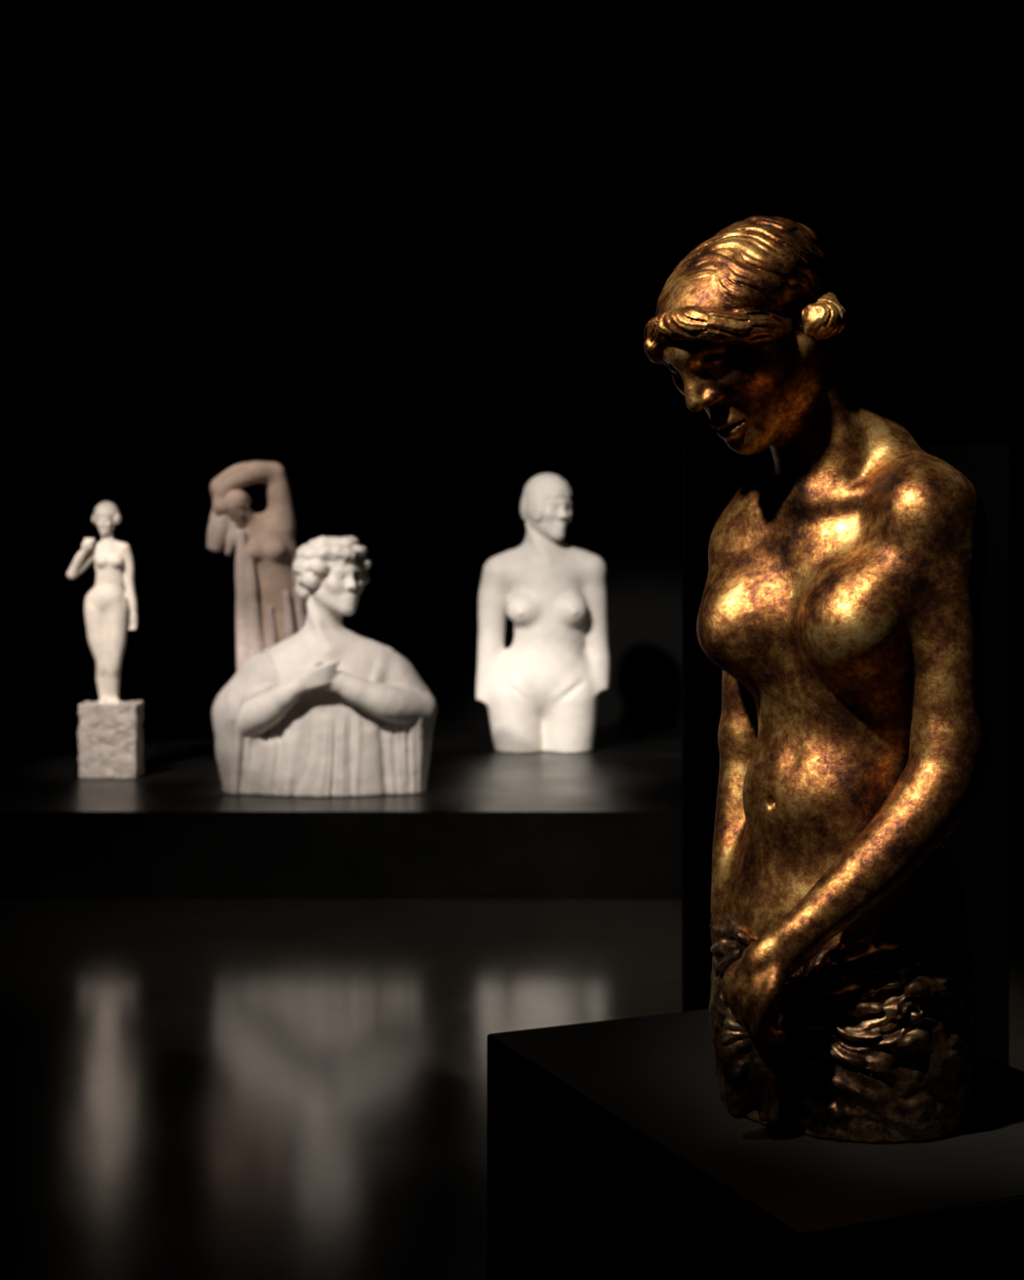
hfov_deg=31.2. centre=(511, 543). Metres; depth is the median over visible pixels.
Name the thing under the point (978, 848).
backdrop panel
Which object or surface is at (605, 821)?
display platform
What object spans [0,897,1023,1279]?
floor
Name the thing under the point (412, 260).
wall
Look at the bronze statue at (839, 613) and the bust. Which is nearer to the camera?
the bronze statue at (839, 613)
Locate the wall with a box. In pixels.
[0,0,1023,726]
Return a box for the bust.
[211,536,437,797]
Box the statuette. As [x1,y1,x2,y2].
[66,501,143,778]
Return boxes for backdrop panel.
[681,444,1008,1065]
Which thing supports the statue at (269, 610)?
on the display platform
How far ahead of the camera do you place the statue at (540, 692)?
6.91 m
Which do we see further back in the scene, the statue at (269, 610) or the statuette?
the statue at (269, 610)
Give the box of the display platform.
[0,726,1023,897]
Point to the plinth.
(615, 1151)
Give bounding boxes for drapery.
[708,912,977,1142]
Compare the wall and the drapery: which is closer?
the drapery
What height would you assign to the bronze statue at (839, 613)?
0.941 m
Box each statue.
[206,461,306,671]
[475,472,610,752]
[643,215,988,1142]
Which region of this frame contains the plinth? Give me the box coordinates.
[486,1008,1023,1279]

